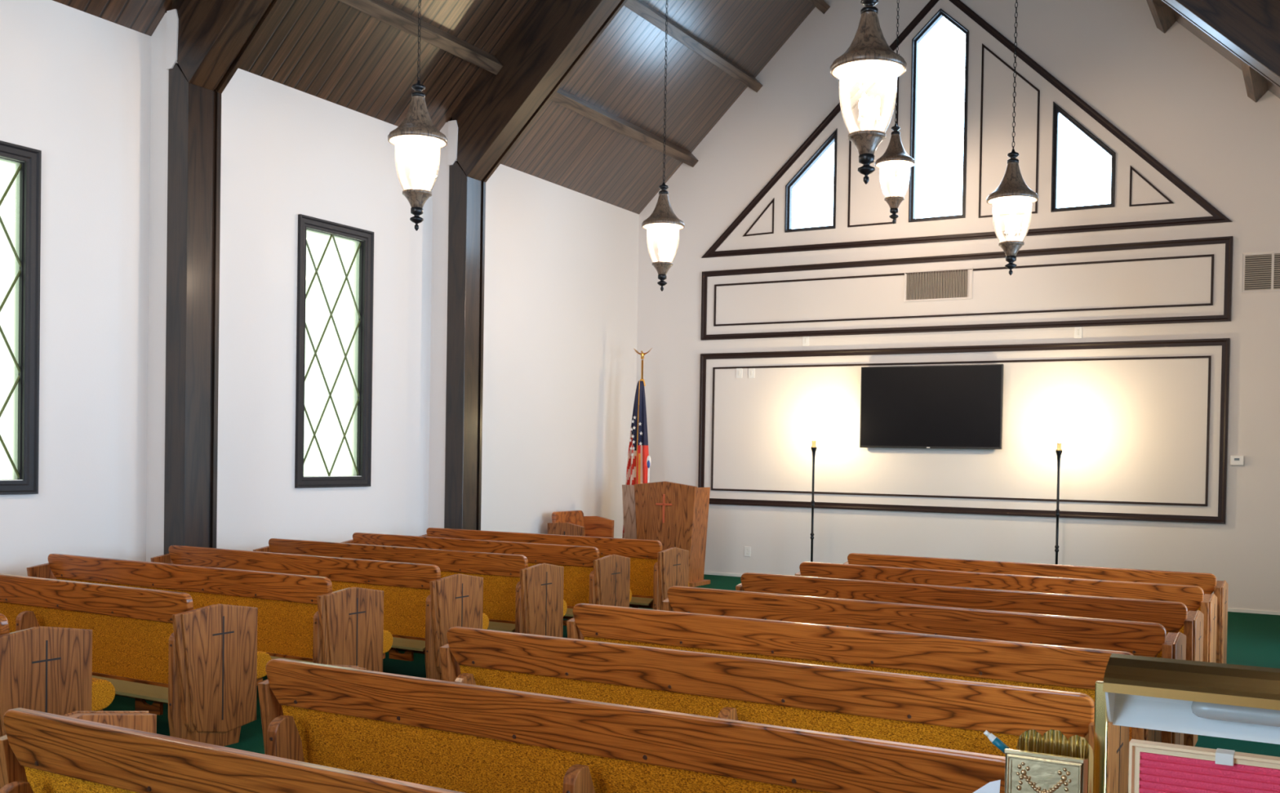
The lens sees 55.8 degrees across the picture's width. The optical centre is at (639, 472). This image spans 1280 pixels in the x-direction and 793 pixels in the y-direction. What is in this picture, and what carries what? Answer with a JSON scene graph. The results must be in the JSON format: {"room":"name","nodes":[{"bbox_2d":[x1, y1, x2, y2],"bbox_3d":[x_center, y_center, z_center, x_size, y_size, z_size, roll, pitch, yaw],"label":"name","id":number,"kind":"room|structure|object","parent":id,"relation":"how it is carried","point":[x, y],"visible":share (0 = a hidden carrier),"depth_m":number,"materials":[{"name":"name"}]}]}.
{"room":"house of worship","nodes":[
{"label":"house of worship","id":0,"kind":"room"},
{"bbox_2d":[0,0,639,576],"bbox_3d":[-4.533,-1.139,8.608,0.478,5.060,18.508,1,1,30],"label":"wall","id":1,"kind":"structure","parent":0,"point":[89,92],"depth_m":10.91,"materials":[{"name":"paint"}]},
{"bbox_2d":[0,140,41,494],"bbox_3d":[-4.732,-1.106,8.526,0.135,2.530,0.980,1,1,30],"label":"window","id":2,"kind":"structure","parent":1,"relation":"in","point":[20,181],"depth_m":8.85,"materials":[{"name":"black"}]},
{"bbox_2d":[294,213,373,488],"bbox_3d":[-2.967,-1.125,11.635,0.135,2.530,0.990,1,1,30],"label":"window","id":3,"kind":"structure","parent":1,"relation":"in","point":[335,273],"depth_m":11.68,"materials":[{"name":"dark painted wood"},{"name":"clear glass"},{"name":"lead"}]},
{"bbox_2d":[53,0,815,213],"bbox_3d":[-2.852,-5.390,7.627,4.503,4.419,18.908,1,1,30],"label":"ceiling","id":4,"kind":"structure","parent":0,"point":[335,51],"depth_m":13.66,"materials":[{"name":"brown wood"}]},
{"bbox_2d":[387,0,447,231],"bbox_3d":[-1.605,-3.837,8.827,0.433,4.130,0.433,1,1,30],"label":"pendant lantern","id":5,"kind":"object","parent":4,"relation":"hanging from","point":[417,131],"visible":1,"depth_m":8.82,"materials":[{"name":"white glass"}]},
{"bbox_2d":[337,0,502,74],"bbox_3d":[-2.278,-4.171,11.005,0.197,0.198,3.218,1,1,30],"label":"beam","id":6,"kind":"structure","parent":4,"relation":"attached to","point":[380,10],"depth_m":11.39,"materials":[{"name":"brown wood"}]},
{"bbox_2d":[550,88,698,167],"bbox_3d":[-0.310,-4.193,14.472,0.197,0.198,4.104,1,1,30],"label":"beam","id":7,"kind":"structure","parent":4,"relation":"attached to","point":[562,97],"depth_m":14.51,"materials":[{"name":"brown wood"}]},
{"bbox_2d":[641,0,684,291],"bbox_3d":[0.255,-3.865,12.142,0.433,4.079,0.433,1,1,30],"label":"pendant lantern","id":8,"kind":"object","parent":4,"relation":"hanging from","point":[663,218],"visible":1,"depth_m":12.13,"materials":[{"name":"white glass"}]},
{"bbox_2d":[623,0,762,92],"bbox_3d":[0.504,-5.051,14.004,0.197,0.198,4.104,1,1,30],"label":"beam","id":9,"kind":"structure","parent":4,"relation":"attached to","point":[639,7],"depth_m":14.08,"materials":[{"name":"brown wood"}]},
{"bbox_2d":[808,0,830,13],"bbox_3d":[1.310,-5.899,13.541,0.197,0.198,4.104,1,1,30],"label":"beam","id":10,"kind":"structure","parent":4,"relation":"attached to","point":[821,5],"depth_m":15.12,"materials":[{"name":"brown wood"}]},
{"bbox_2d":[875,0,915,223],"bbox_3d":[2.825,-5.102,13.221,0.432,4.751,0.432,1,1,18],"label":"pendant lantern","id":11,"kind":"object","parent":4,"relation":"hanging from","point":[895,157],"visible":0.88,"depth_m":13.22,"materials":[{"name":"white glass"}]},
{"bbox_2d":[102,573,1279,756],"bbox_3d":[-0.635,1.565,6.412,9.863,0.150,19.108,1,1,30],"label":"floor","id":12,"kind":"structure","parent":0,"point":[1253,639],"depth_m":9.52,"materials":[{"name":"green carpet"}]},
{"bbox_2d":[0,613,115,788],"bbox_3d":[-3.912,1.024,6.301,2.806,0.829,0.740,1,1,30],"label":"pew","id":13,"kind":"object","parent":12,"relation":"on","point":[43,668],"visible":0.58,"depth_m":5.56,"materials":[{"name":"brown wood"}]},
{"bbox_2d":[91,677,115,711],"bbox_3d":[-3.858,1.062,6.414,2.638,0.155,0.490,1,1,30],"label":"seat cushion","id":14,"kind":"object","parent":13,"relation":"on","point":[103,694],"depth_m":5.91,"materials":[{"name":"yellow fabric"}]},
{"bbox_2d":[0,573,271,746],"bbox_3d":[-3.407,1.018,7.191,2.806,0.829,0.740,1,1,30],"label":"pew","id":15,"kind":"object","parent":12,"relation":"on","point":[205,663],"visible":0.85,"depth_m":6.54,"materials":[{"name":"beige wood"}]},
{"bbox_2d":[257,650,271,678],"bbox_3d":[-3.353,1.056,7.304,2.638,0.155,0.490,1,1,30],"label":"seat cushion","id":16,"kind":"object","parent":15,"relation":"on","point":[263,657],"depth_m":6.80,"materials":[{"name":"yellow fabric"}]},
{"bbox_2d":[26,553,393,671],"bbox_3d":[-2.902,1.012,8.080,2.806,0.829,0.740,1,1,30],"label":"pew","id":17,"kind":"object","parent":12,"relation":"on","point":[300,617],"visible":0.39,"depth_m":7.50,"materials":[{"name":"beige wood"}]},
{"bbox_2d":[382,629,393,653],"bbox_3d":[-2.848,1.050,8.194,2.638,0.155,0.490,1,1,30],"label":"seat cushion","id":18,"kind":"object","parent":17,"relation":"on","point":[388,639],"depth_m":7.70,"materials":[{"name":"yellow fabric"}]},
{"bbox_2d":[164,0,282,554],"bbox_3d":[0.260,-2.970,7.534,9.062,8.913,0.325,1,1,30],"label":"support beam","id":19,"kind":"structure","parent":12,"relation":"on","point":[215,37],"depth_m":9.61,"materials":[{"name":"brown wood"}]},
{"bbox_2d":[0,707,463,792],"bbox_3d":[-0.573,1.129,3.084,2.792,0.829,0.729,1,1,30],"label":"pew","id":20,"kind":"object","parent":12,"relation":"on","point":[74,751],"visible":1,"depth_m":3.26,"materials":[{"name":"brown wood"}]},
{"bbox_2d":[150,545,488,679],"bbox_3d":[-2.397,1.007,8.970,2.806,0.829,0.740,1,1,30],"label":"pew","id":21,"kind":"object","parent":12,"relation":"on","point":[420,606],"visible":0.41,"depth_m":8.34,"materials":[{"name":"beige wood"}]},
{"bbox_2d":[482,613,488,629],"bbox_3d":[-2.343,1.045,9.083,2.638,0.155,0.490,1,1,30],"label":"seat cushion","id":22,"kind":"object","parent":21,"relation":"on","point":[485,618],"depth_m":8.60,"materials":[{"name":"yellow fabric"}]},
{"bbox_2d":[253,537,567,652],"bbox_3d":[-1.892,1.001,9.860,2.806,0.829,0.740,1,1,30],"label":"pew","id":23,"kind":"object","parent":12,"relation":"on","point":[518,597],"visible":0.4,"depth_m":9.21,"materials":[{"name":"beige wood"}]},
{"bbox_2d":[563,599,567,616],"bbox_3d":[-1.838,1.039,9.973,2.638,0.155,0.490,1,1,30],"label":"seat cushion","id":24,"kind":"object","parent":23,"relation":"on","point":[565,606],"depth_m":9.49,"materials":[{"name":"yellow fabric"}]},
{"bbox_2d":[340,532,631,625],"bbox_3d":[-1.387,0.996,10.749,2.806,0.829,0.740,1,1,30],"label":"pew","id":25,"kind":"object","parent":12,"relation":"on","point":[588,578],"visible":0.35,"depth_m":10.10,"materials":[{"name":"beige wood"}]},
{"bbox_2d":[629,588,631,602],"bbox_3d":[-1.333,1.034,10.863,2.638,0.155,0.490,1,1,30],"label":"seat cushion","id":26,"kind":"object","parent":25,"relation":"on","point":[630,593],"depth_m":10.39,"materials":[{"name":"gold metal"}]},
{"bbox_2d":[418,527,688,609],"bbox_3d":[-0.856,0.991,11.624,2.806,0.829,0.740,1,1,30],"label":"pew","id":27,"kind":"object","parent":12,"relation":"on","point":[654,570],"visible":0.31,"depth_m":10.95,"materials":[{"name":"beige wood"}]},
{"bbox_2d":[547,510,613,537],"bbox_3d":[-0.722,0.918,14.800,0.520,0.880,0.731,1,1,30],"label":"chair","id":28,"kind":"object","parent":12,"relation":"on","point":[571,522],"visible":0.41,"depth_m":14.96,"materials":[{"name":"brown wood"}]},
{"bbox_2d":[257,657,1005,792],"bbox_3d":[-0.085,1.123,3.984,2.792,0.829,0.729,1,1,30],"label":"pew","id":29,"kind":"object","parent":12,"relation":"on","point":[448,735],"visible":0.84,"depth_m":3.84,"materials":[{"name":"beige wood"}]},
{"bbox_2d":[622,347,652,537],"bbox_3d":[-0.031,-0.134,15.709,0.336,2.977,0.305,1,1,-9],"label":"flag","id":30,"kind":"object","parent":12,"relation":"on","point":[637,454],"visible":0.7,"depth_m":15.67,"materials":[{"name":"fabric"},{"name":"gold metal"}]},
{"bbox_2d":[646,455,650,482],"bbox_3d":[0.101,0.569,15.470,0.055,1.584,0.056,1,1,-15],"label":"stand","id":31,"kind":"object","parent":12,"relation":"on","point":[648,459],"visible":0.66,"depth_m":15.45,"materials":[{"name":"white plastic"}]},
{"bbox_2d":[622,480,710,586],"bbox_3d":[0.280,0.736,15.053,1.135,1.268,0.490,1,1,30],"label":"pulpit","id":32,"kind":"object","parent":12,"relation":"on","point":[674,514],"visible":0.76,"depth_m":14.81,"materials":[{"name":"brown wood"}]},
{"bbox_2d":[439,626,1128,792],"bbox_3d":[0.437,1.118,4.864,2.792,0.829,0.729,1,1,30],"label":"pew","id":33,"kind":"object","parent":12,"relation":"on","point":[950,713],"visible":0.38,"depth_m":4.54,"materials":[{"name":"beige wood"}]},
{"bbox_2d":[810,430,817,561],"bbox_3d":[2.130,0.442,14.893,0.280,1.923,0.280,1,1,30],"label":"floor lamp","id":34,"kind":"object","parent":12,"relation":"on","point":[814,433],"visible":0.76,"depth_m":14.88,"materials":[{"name":"black metal"}]},
{"bbox_2d":[811,440,816,447],"bbox_3d":[2.143,-0.353,14.880,0.068,0.088,0.068,1,1,30],"label":"socket","id":35,"kind":"object","parent":34,"relation":"attached to","point":[813,441],"depth_m":14.86,"materials":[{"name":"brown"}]},
{"bbox_2d":[444,0,1279,529],"bbox_3d":[2.009,-2.989,10.616,9.062,8.913,0.325,1,1,30],"label":"support beam","id":36,"kind":"structure","parent":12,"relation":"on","point":[553,37],"depth_m":12.50,"materials":[{"name":"brown wood"}]},
{"bbox_2d":[566,603,1161,773],"bbox_3d":[0.942,1.112,5.753,2.792,0.829,0.729,1,1,30],"label":"pew","id":37,"kind":"object","parent":12,"relation":"on","point":[1045,666],"visible":0.27,"depth_m":5.45,"materials":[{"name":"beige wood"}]},
{"bbox_2d":[1128,726,1131,773],"bbox_3d":[1.002,1.150,5.857,2.673,0.155,0.490,1,1,30],"label":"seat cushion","id":38,"kind":"object","parent":37,"relation":"on","point":[1130,727],"depth_m":5.17,"materials":[{"name":"fabric"}]},
{"bbox_2d":[662,585,1186,744],"bbox_3d":[1.447,1.106,6.643,2.792,0.829,0.729,1,1,30],"label":"pew","id":39,"kind":"object","parent":12,"relation":"on","point":[1135,637],"visible":0.22,"depth_m":6.29,"materials":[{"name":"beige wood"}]},
{"bbox_2d":[735,572,1204,746],"bbox_3d":[1.952,1.101,7.533,2.792,0.829,0.729,1,1,30],"label":"pew","id":40,"kind":"object","parent":12,"relation":"on","point":[1172,615],"visible":0.15,"depth_m":7.14,"materials":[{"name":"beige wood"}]},
{"bbox_2d":[795,561,1217,662],"bbox_3d":[2.457,1.095,8.422,2.792,0.829,0.729,1,1,30],"label":"pew","id":41,"kind":"object","parent":12,"relation":"on","point":[1193,597],"visible":0.2,"depth_m":8.02,"materials":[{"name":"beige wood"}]},
{"bbox_2d":[843,552,1228,663],"bbox_3d":[2.962,1.090,9.312,2.792,0.829,0.729,1,1,30],"label":"pew","id":42,"kind":"object","parent":12,"relation":"on","point":[1207,582],"visible":0.16,"depth_m":8.88,"materials":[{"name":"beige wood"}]},
{"bbox_2d":[1054,431,1062,564],"bbox_3d":[4.653,0.506,13.461,0.280,1.923,0.280,1,1,30],"label":"floor lamp","id":43,"kind":"object","parent":12,"relation":"on","point":[1059,435],"visible":0.7,"depth_m":13.45,"materials":[{"name":"black metal"}]},
{"bbox_2d":[1055,442,1062,450],"bbox_3d":[4.666,-0.289,13.448,0.068,0.088,0.068,1,1,30],"label":"bulb","id":44,"kind":"object","parent":43,"relation":"attached to","point":[1059,444],"depth_m":13.43,"materials":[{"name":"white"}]},
{"bbox_2d":[1093,653,1279,792],"bbox_3d":[0.870,0.937,1.686,0.790,1.303,0.400,1,1,30],"label":"stand","id":45,"kind":"object","parent":12,"relation":"on","point":[1204,698],"visible":0.99,"depth_m":1.78,"materials":[{"name":"gold metal"}]},
{"bbox_2d":[973,779,1000,792],"bbox_3d":[0.513,0.540,1.841,0.069,0.155,0.002,1,1,30],"label":"card","id":46,"kind":"object","parent":45,"relation":"on","point":[993,786],"visible":1,"depth_m":1.83,"materials":[{"name":"white paper"}]},
{"bbox_2d":[1004,728,1093,792],"bbox_3d":[0.613,0.505,1.818,0.120,0.229,0.054,1,1,30],"label":"box","id":47,"kind":"object","parent":45,"relation":"on","point":[1051,762],"visible":1,"depth_m":1.81,"materials":[{"name":"gold metal"}]},
{"bbox_2d":[983,729,1009,753],"bbox_3d":[0.579,0.441,1.835,0.114,0.088,0.012,1,1,26],"label":"pen","id":48,"kind":"object","parent":47,"relation":"in","point":[995,740],"visible":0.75,"depth_m":1.85,"materials":[{"name":"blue plastic"}]},
{"bbox_2d":[1105,691,1115,722],"bbox_3d":[0.720,0.335,1.846,0.004,0.098,0.098,1,1,30],"label":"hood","id":49,"kind":"object","parent":45,"relation":"attached to","point":[1109,695],"depth_m":1.83,"materials":[{"name":"white metal"}]},
{"bbox_2d":[1102,653,1279,710],"bbox_3d":[0.962,0.310,1.708,0.564,0.046,0.103,1,1,30],"label":"hood","id":50,"kind":"object","parent":45,"relation":"attached to","point":[1209,685],"depth_m":1.76,"materials":[{"name":"gold metal"}]},
{"bbox_2d":[1128,738,1279,792],"bbox_3d":[0.953,0.517,1.703,0.494,0.218,0.030,1,1,30],"label":"letter board","id":51,"kind":"object","parent":45,"relation":"on","point":[1154,766],"visible":1,"depth_m":1.78,"materials":[{"name":"pink plastic"}]},
{"bbox_2d":[635,0,1279,611],"bbox_3d":[4.037,-3.026,14.441,9.303,8.933,0.120,1,1,30],"label":"wall","id":52,"kind":"structure","parent":0,"point":[1132,429],"depth_m":14.22,"materials":[{"name":"paint"}]},
{"bbox_2d":[736,368,742,377],"bbox_3d":[1.307,-1.312,15.925,0.090,0.130,0.014,1,1,30],"label":"wall plate","id":53,"kind":"object","parent":52,"relation":"attached to","point":[739,371],"visible":1,"depth_m":15.92,"materials":[{"name":"white plastic"}]},
{"bbox_2d":[744,546,751,555],"bbox_3d":[1.413,1.036,15.881,0.090,0.130,0.011,1,1,30],"label":"power outlet","id":54,"kind":"object","parent":52,"relation":"attached to","point":[747,548],"visible":1,"depth_m":15.88,"materials":[{"name":"white plastic"}]},
{"bbox_2d":[748,368,755,377],"bbox_3d":[1.462,-1.303,15.837,0.090,0.130,0.014,1,1,30],"label":"wall plate","id":55,"kind":"object","parent":52,"relation":"attached to","point":[751,371],"visible":1,"depth_m":15.83,"materials":[{"name":"white plastic"}]},
{"bbox_2d":[742,197,774,236],"bbox_3d":[1.545,-3.333,15.778,0.440,0.467,0.016,1,1,30],"label":"trim","id":56,"kind":"structure","parent":52,"relation":"attached to","point":[772,202],"depth_m":15.73,"materials":[{"name":"black wood"}]},
{"bbox_2d":[802,336,808,346],"bbox_3d":[2.122,-1.686,15.459,0.090,0.130,0.014,1,1,30],"label":"wall plate","id":57,"kind":"object","parent":52,"relation":"attached to","point":[805,339],"visible":1,"depth_m":15.46,"materials":[{"name":"white plastic"}]},
{"bbox_2d":[784,128,837,232],"bbox_3d":[2.203,-3.719,15.456,0.685,1.257,0.118,1,1,30],"label":"window","id":58,"kind":"structure","parent":52,"relation":"in","point":[833,138],"depth_m":15.44,"materials":[{"name":"black"}]},
{"bbox_2d":[847,53,899,226],"bbox_3d":[2.898,-4.110,15.005,0.620,2.074,0.016,1,1,30],"label":"trim","id":59,"kind":"structure","parent":52,"relation":"attached to","point":[873,83],"depth_m":15.08,"materials":[{"name":"black wood"}]},
{"bbox_2d":[859,364,1004,448],"bbox_3d":[3.513,-0.792,14.617,1.730,1.000,0.113,1,1,30],"label":"television","id":60,"kind":"object","parent":52,"relation":"attached to","point":[954,406],"visible":1,"depth_m":14.54,"materials":[{"name":"black plastic"}]},
{"bbox_2d":[903,266,973,302],"bbox_3d":[3.605,-2.270,14.612,0.830,0.373,0.018,1,1,30],"label":"air vent","id":61,"kind":"object","parent":52,"relation":"in","point":[952,285],"visible":1,"depth_m":14.61,"materials":[{"name":"metal"}]},
{"bbox_2d":[908,8,968,222],"bbox_3d":[3.633,-4.327,14.640,0.690,2.545,0.118,1,1,30],"label":"window","id":62,"kind":"structure","parent":52,"relation":"in","point":[940,13],"depth_m":14.74,"materials":[{"name":"black"}]},
{"bbox_2d":[711,355,1211,506],"bbox_3d":[3.581,-0.519,14.640,6.023,1.639,0.016,1,1,30],"label":"trim","id":63,"kind":"structure","parent":52,"relation":"attached to","point":[1210,356],"depth_m":14.34,"materials":[{"name":"black wood"}]},
{"bbox_2d":[713,253,1213,326],"bbox_3d":[3.610,-2.161,14.613,6.028,0.554,0.016,1,1,30],"label":"trim","id":64,"kind":"structure","parent":52,"relation":"attached to","point":[1210,255],"depth_m":14.33,"materials":[{"name":"black wood"}]},
{"bbox_2d":[697,337,1230,523],"bbox_3d":[3.576,-0.519,14.633,6.385,2.005,0.032,1,1,30],"label":"trim","id":65,"kind":"structure","parent":52,"relation":"attached to","point":[1224,342],"depth_m":14.23,"materials":[{"name":"black wood"}]},
{"bbox_2d":[701,0,1231,257],"bbox_3d":[3.630,-4.313,14.580,6.395,3.080,0.030,1,1,30],"label":"trim","id":66,"kind":"structure","parent":52,"relation":"attached to","point":[1218,217],"depth_m":14.31,"materials":[{"name":"black wood"}]},
{"bbox_2d":[700,235,1232,340],"bbox_3d":[3.606,-2.161,14.607,6.390,0.914,0.030,1,1,30],"label":"trim","id":67,"kind":"structure","parent":52,"relation":"attached to","point":[1228,240],"depth_m":14.31,"materials":[{"name":"black wood"}]},
{"bbox_2d":[703,571,1279,614],"bbox_3d":[3.932,1.423,14.453,9.263,0.035,0.012,1,1,30],"label":"baseboard","id":68,"kind":"structure","parent":52,"relation":"attached to","point":[1237,610],"depth_m":13.02,"materials":[{"name":"white paint"}]},
{"bbox_2d":[978,43,1039,217],"bbox_3d":[4.338,-4.053,14.188,0.675,2.065,0.016,1,1,30],"label":"trim","id":69,"kind":"structure","parent":52,"relation":"attached to","point":[984,46],"depth_m":14.26,"materials":[{"name":"black wood"}]},
{"bbox_2d":[1074,326,1082,337],"bbox_3d":[5.013,-1.603,13.819,0.090,0.130,0.014,1,1,30],"label":"wall plate","id":70,"kind":"object","parent":52,"relation":"attached to","point":[1077,330],"visible":1,"depth_m":13.81,"materials":[{"name":"white plastic"}]},
{"bbox_2d":[1050,101,1115,212],"bbox_3d":[5.083,-3.639,13.822,0.690,1.272,0.118,1,1,30],"label":"window","id":71,"kind":"structure","parent":52,"relation":"in","point":[1056,108],"depth_m":13.90,"materials":[{"name":"black"}]},
{"bbox_2d":[1128,164,1173,206],"bbox_3d":[5.691,-3.204,13.425,0.463,0.465,0.016,1,1,30],"label":"trim","id":72,"kind":"structure","parent":52,"relation":"attached to","point":[1131,168],"depth_m":13.47,"materials":[{"name":"black wood"}]},
{"bbox_2d":[1230,455,1244,465],"bbox_3d":[6.434,-0.131,13.014,0.132,0.106,0.027,1,1,30],"label":"thermostat","id":73,"kind":"object","parent":52,"relation":"attached to","point":[1234,460],"visible":1,"depth_m":13.00,"materials":[{"name":"white plastic"}]},
{"bbox_2d":[1240,249,1279,293],"bbox_3d":[6.727,-2.140,12.843,0.600,0.440,0.014,1,1,30],"label":"air vent","id":74,"kind":"object","parent":52,"relation":"in","point":[1260,270],"visible":1,"depth_m":12.90,"materials":[{"name":"metal"}]},
{"bbox_2d":[1172,8,1279,98],"bbox_3d":[1.429,-4.872,5.200,5.360,5.239,18.908,1,1,30],"label":"ceiling","id":75,"kind":"structure","parent":0,"point":[1180,19],"depth_m":12.91,"materials":[{"name":"brown wood"}]},
{"bbox_2d":[830,0,906,184],"bbox_3d":[1.336,-3.718,6.924,0.433,4.116,0.433,1,1,30],"label":"pendant lantern","id":76,"kind":"object","parent":75,"relation":"hanging from","point":[868,58],"visible":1,"depth_m":6.92,"materials":[{"name":"white glass"}]},
{"bbox_2d":[986,0,1038,275],"bbox_3d":[3.265,-3.800,10.496,0.433,4.165,0.433,1,1,30],"label":"pendant lantern","id":77,"kind":"object","parent":75,"relation":"hanging from","point":[1012,190],"visible":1,"depth_m":10.49,"materials":[{"name":"white glass"}]},
{"bbox_2d":[1146,0,1176,33],"bbox_3d":[4.804,-4.940,11.564,0.197,0.198,4.104,1,1,30],"label":"beam","id":78,"kind":"structure","parent":75,"relation":"attached to","point":[1163,16],"depth_m":12.93,"materials":[{"name":"brown wood"}]},
{"bbox_2d":[1240,58,1268,102],"bbox_3d":[5.590,-4.042,11.123,0.197,0.198,4.104,1,1,30],"label":"beam","id":79,"kind":"structure","parent":75,"relation":"attached to","point":[1256,86],"depth_m":12.41,"materials":[{"name":"brown wood"}]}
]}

